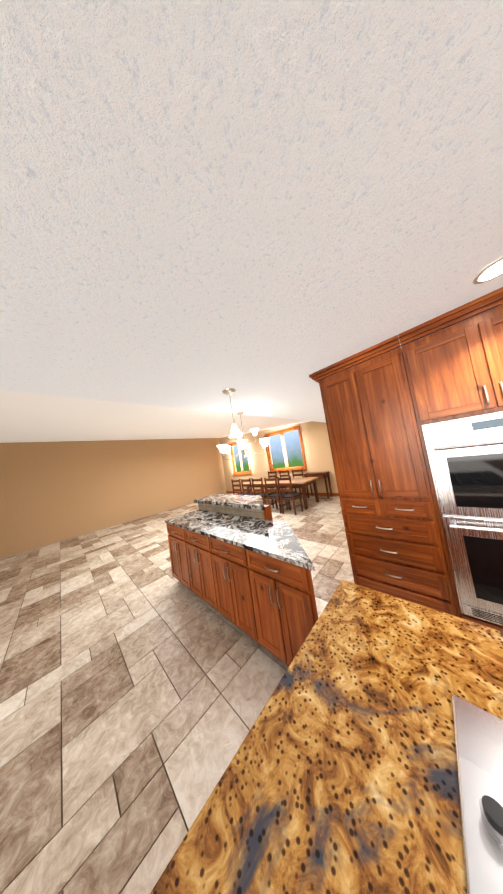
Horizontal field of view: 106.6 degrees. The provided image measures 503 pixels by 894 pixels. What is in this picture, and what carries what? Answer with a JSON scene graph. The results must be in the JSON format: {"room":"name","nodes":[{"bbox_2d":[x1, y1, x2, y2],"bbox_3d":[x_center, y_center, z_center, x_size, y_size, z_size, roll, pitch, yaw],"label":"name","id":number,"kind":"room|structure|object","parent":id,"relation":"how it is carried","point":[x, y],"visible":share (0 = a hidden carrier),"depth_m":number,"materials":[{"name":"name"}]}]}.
{"room":"dining room and kitchen","nodes":[
{"label":"dining room and kitchen","id":0,"kind":"room"},
{"bbox_2d":[0,438,225,558],"bbox_3d":[-5.174,1.234,6.783,0.110,3.201,10.580,-12,-5,44],"label":"wall","id":1,"kind":"structure","parent":0,"point":[54,492],"depth_m":6.40,"materials":[{"name":"beige paint"}]},
{"bbox_2d":[0,390,308,442],"bbox_3d":[-3.145,-0.516,4.703,6.164,0.573,10.580,-12,-5,44],"label":"ceiling","id":2,"kind":"structure","parent":0,"point":[28,417],"depth_m":3.90,"materials":[{"name":"white paint"}]},
{"bbox_2d":[0,493,354,893],"bbox_3d":[-1.064,1.989,2.984,10.675,0.008,10.675,-12,-5,44],"label":"floor","id":3,"kind":"structure","parent":0,"point":[113,718],"depth_m":1.38,"materials":[{"name":"tile"}]},
{"bbox_2d":[166,511,217,591],"bbox_3d":[-0.779,1.480,2.704,0.624,0.876,0.552,-12,-5,44],"label":"base cabinet","id":4,"kind":"object","parent":3,"relation":"on","point":[180,562],"depth_m":2.49,"materials":[{"name":"brown wood"}]},
{"bbox_2d":[186,515,245,613],"bbox_3d":[-0.401,1.398,2.335,0.687,0.876,0.552,-12,-5,44],"label":"base cabinet","id":5,"kind":"object","parent":3,"relation":"on","point":[198,547],"depth_m":2.09,"materials":[{"name":"brown wood"}]},
{"bbox_2d":[231,479,248,494],"bbox_3d":[-0.357,1.613,6.621,0.432,1.020,0.396,-12,-5,44],"label":"dining chair","id":6,"kind":"object","parent":3,"relation":"on","point":[238,485],"visible":0.44,"depth_m":6.53,"materials":[{"name":"brown wood"}]},
{"bbox_2d":[210,519,269,644],"bbox_3d":[-0.001,1.312,1.944,0.687,0.876,0.552,-12,-5,44],"label":"base cabinet","id":7,"kind":"object","parent":3,"relation":"on","point":[234,574],"depth_m":1.69,"materials":[{"name":"brown wood"}]},
{"bbox_2d":[241,478,259,494],"bbox_3d":[0.001,1.536,6.272,0.432,1.020,0.396,-12,-5,44],"label":"dining chair","id":8,"kind":"object","parent":3,"relation":"on","point":[247,485],"visible":0.44,"depth_m":6.15,"materials":[{"name":"brown wood"}]},
{"bbox_2d":[251,478,273,508],"bbox_3d":[0.358,1.459,5.922,0.432,1.020,0.396,-12,-5,44],"label":"dining chair","id":9,"kind":"object","parent":3,"relation":"on","point":[263,495],"visible":0.71,"depth_m":5.79,"materials":[{"name":"brown wood"}]},
{"bbox_2d":[264,471,278,497],"bbox_3d":[0.791,1.511,7.619,0.432,1.020,0.396,-12,-5,44],"label":"dining chair","id":10,"kind":"object","parent":3,"relation":"on","point":[275,475],"visible":0.29,"depth_m":7.63,"materials":[{"name":"brown wood"}]},
{"bbox_2d":[264,477,288,513],"bbox_3d":[0.736,1.377,5.554,0.432,1.020,0.396,-12,-5,44],"label":"dining chair","id":11,"kind":"object","parent":3,"relation":"on","point":[275,495],"visible":0.88,"depth_m":5.46,"materials":[{"name":"brown wood"}]},
{"bbox_2d":[245,477,318,508],"bbox_3d":[0.958,1.531,6.386,2.484,0.765,0.948,-12,-5,44],"label":"dining table","id":12,"kind":"object","parent":3,"relation":"on","point":[302,483],"visible":0.6,"depth_m":5.80,"materials":[{"name":"brown wood"}]},
{"bbox_2d":[250,550,317,665],"bbox_3d":[0.385,1.229,1.567,0.647,0.876,0.552,-12,-5,44],"label":"base cabinet","id":13,"kind":"object","parent":3,"relation":"on","point":[268,603],"depth_m":1.33,"materials":[{"name":"brown wood"}]},
{"bbox_2d":[194,494,264,509],"bbox_3d":[-0.256,0.778,2.753,1.564,0.046,0.437,-12,-5,44],"label":"peninsula bar","id":14,"kind":"object","parent":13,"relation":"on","point":[247,501],"visible":1,"depth_m":2.63,"materials":[{"name":"stone"}]},
{"bbox_2d":[164,509,314,570],"bbox_3d":[-0.260,0.903,2.149,2.355,0.032,0.550,-12,-5,44],"label":"countertop","id":15,"kind":"structure","parent":13,"relation":"on","point":[276,540],"depth_m":1.82,"materials":[{"name":"stone"}]},
{"bbox_2d":[279,470,288,493],"bbox_3d":[1.214,1.420,7.206,0.432,1.020,0.396,-12,-5,44],"label":"dining chair","id":16,"kind":"object","parent":3,"relation":"on","point":[280,472],"visible":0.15,"depth_m":7.31,"materials":[{"name":"brown wood"}]},
{"bbox_2d":[277,476,302,514],"bbox_3d":[1.074,1.305,5.223,0.432,1.020,0.396,-12,-5,44],"label":"dining chair","id":17,"kind":"object","parent":3,"relation":"on","point":[291,496],"visible":1,"depth_m":5.14,"materials":[{"name":"brown wood"}]},
{"bbox_2d":[289,469,306,498],"bbox_3d":[1.637,1.329,6.793,0.432,1.020,0.396,-12,-5,44],"label":"dining chair","id":18,"kind":"object","parent":3,"relation":"on","point":[293,474],"visible":0.4,"depth_m":6.83,"materials":[{"name":"brown wood"}]},
{"bbox_2d":[303,471,332,498],"bbox_3d":[2.281,1.299,6.426,0.782,0.840,0.359,-12,-5,44],"label":"console table","id":19,"kind":"object","parent":3,"relation":"on","point":[324,475],"visible":0.96,"depth_m":6.26,"materials":[{"name":"brown wood"}]},
{"bbox_2d":[309,335,457,616],"bbox_3d":[1.292,0.337,1.910,0.772,2.418,0.634,-12,-5,44],"label":"pantry cabinet","id":20,"kind":"object","parent":3,"relation":"on","point":[393,535],"visible":0.92,"depth_m":1.65,"materials":[{"name":"brown wood"}]},
{"bbox_2d":[398,287,502,630],"bbox_3d":[1.868,0.213,1.347,0.852,2.418,0.634,-12,-5,44],"label":"tall cabinet","id":21,"kind":"object","parent":3,"relation":"on","point":[455,371],"visible":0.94,"depth_m":1.33,"materials":[{"name":"brown wood"}]},
{"bbox_2d":[422,411,502,625],"bbox_3d":[1.847,0.457,1.320,0.740,1.404,0.605,-12,-5,44],"label":"double wall oven","id":22,"kind":"object","parent":21,"relation":"in","point":[465,455],"visible":1,"depth_m":1.29,"materials":[{"name":"grey metal"}]},
{"bbox_3d":[-0.079,1.171,-0.494,1.077,0.848,2.940,-12,-5,44],"label":"cabinet","id":23,"kind":"object","parent":3,"relation":"on","visible":0},
{"bbox_2d":[150,580,502,893],"bbox_3d":[-0.162,0.724,-0.456,1.086,0.060,2.972,-12,-5,44],"label":"countertop","id":24,"kind":"structure","parent":23,"relation":"on","point":[340,775],"depth_m":0.41,"materials":[{"name":"brown stone"}]},
{"bbox_2d":[452,694,502,893],"bbox_3d":[0.417,0.607,-0.050,0.607,0.053,0.929,-12,-5,44],"label":"gas cooktop","id":25,"kind":"object","parent":24,"relation":"in","point":[479,740],"visible":1,"depth_m":0.35,"materials":[{"name":"silver metal"}]},
{"bbox_2d":[0,0,502,422],"bbox_3d":[1.071,-1.048,0.611,5.612,0.202,10.580,-12,-5,44],"label":"ceiling","id":26,"kind":"structure","parent":0,"point":[265,208],"depth_m":0.57,"materials":[{"name":"white paint"}]},
{"bbox_2d":[222,388,241,437],"bbox_3d":[-0.217,-0.379,2.129,0.156,0.533,0.156,-12,-5,44],"label":"pendant light","id":27,"kind":"object","parent":26,"relation":"hanging from","point":[235,432],"visible":1,"depth_m":2.10,"materials":[{"name":"white glass"}]},
{"bbox_2d":[217,412,269,459],"bbox_3d":[-0.140,-0.195,3.180,0.955,0.777,0.927,-12,-5,44],"label":"dining chandelier","id":28,"kind":"object","parent":26,"relation":"hanging from","point":[241,443],"visible":0.92,"depth_m":3.05,"materials":[{"name":"white glass"}]},
{"bbox_2d":[473,257,502,283],"bbox_3d":[1.314,-0.951,0.998,0.178,0.006,0.178,-12,-5,44],"label":"recessed light","id":29,"kind":"object","parent":26,"relation":"in","point":[493,270],"visible":1,"depth_m":1.02,"materials":[{"name":"white"}]},
{"bbox_2d":[219,421,338,495],"bbox_3d":[1.192,0.357,7.771,7.792,3.201,0.143,-12,-5,44],"label":"wall","id":30,"kind":"structure","parent":0,"point":[316,446],"depth_m":6.98,"materials":[{"name":"beige paint"}]},
{"bbox_2d":[229,439,251,474],"bbox_3d":[-0.560,0.558,9.416,1.343,1.665,0.147,-12,-5,44],"label":"window","id":31,"kind":"structure","parent":30,"relation":"in","point":[241,463],"depth_m":9.44,"materials":[{"name":"brown wood"}]},
{"bbox_2d":[264,426,306,471],"bbox_3d":[1.323,0.152,7.576,1.776,1.665,0.147,-12,-5,44],"label":"window","id":32,"kind":"structure","parent":30,"relation":"in","point":[281,433],"depth_m":7.56,"materials":[{"name":"brown wood"}]},
{"label":"outside","id":33,"kind":"structure","parent":0,"visible":0},
{"bbox_2d":[187,430,303,504],"bbox_3d":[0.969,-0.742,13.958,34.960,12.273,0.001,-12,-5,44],"label":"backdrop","id":34,"kind":"structure","parent":33,"point":[293,449],"depth_m":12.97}
]}

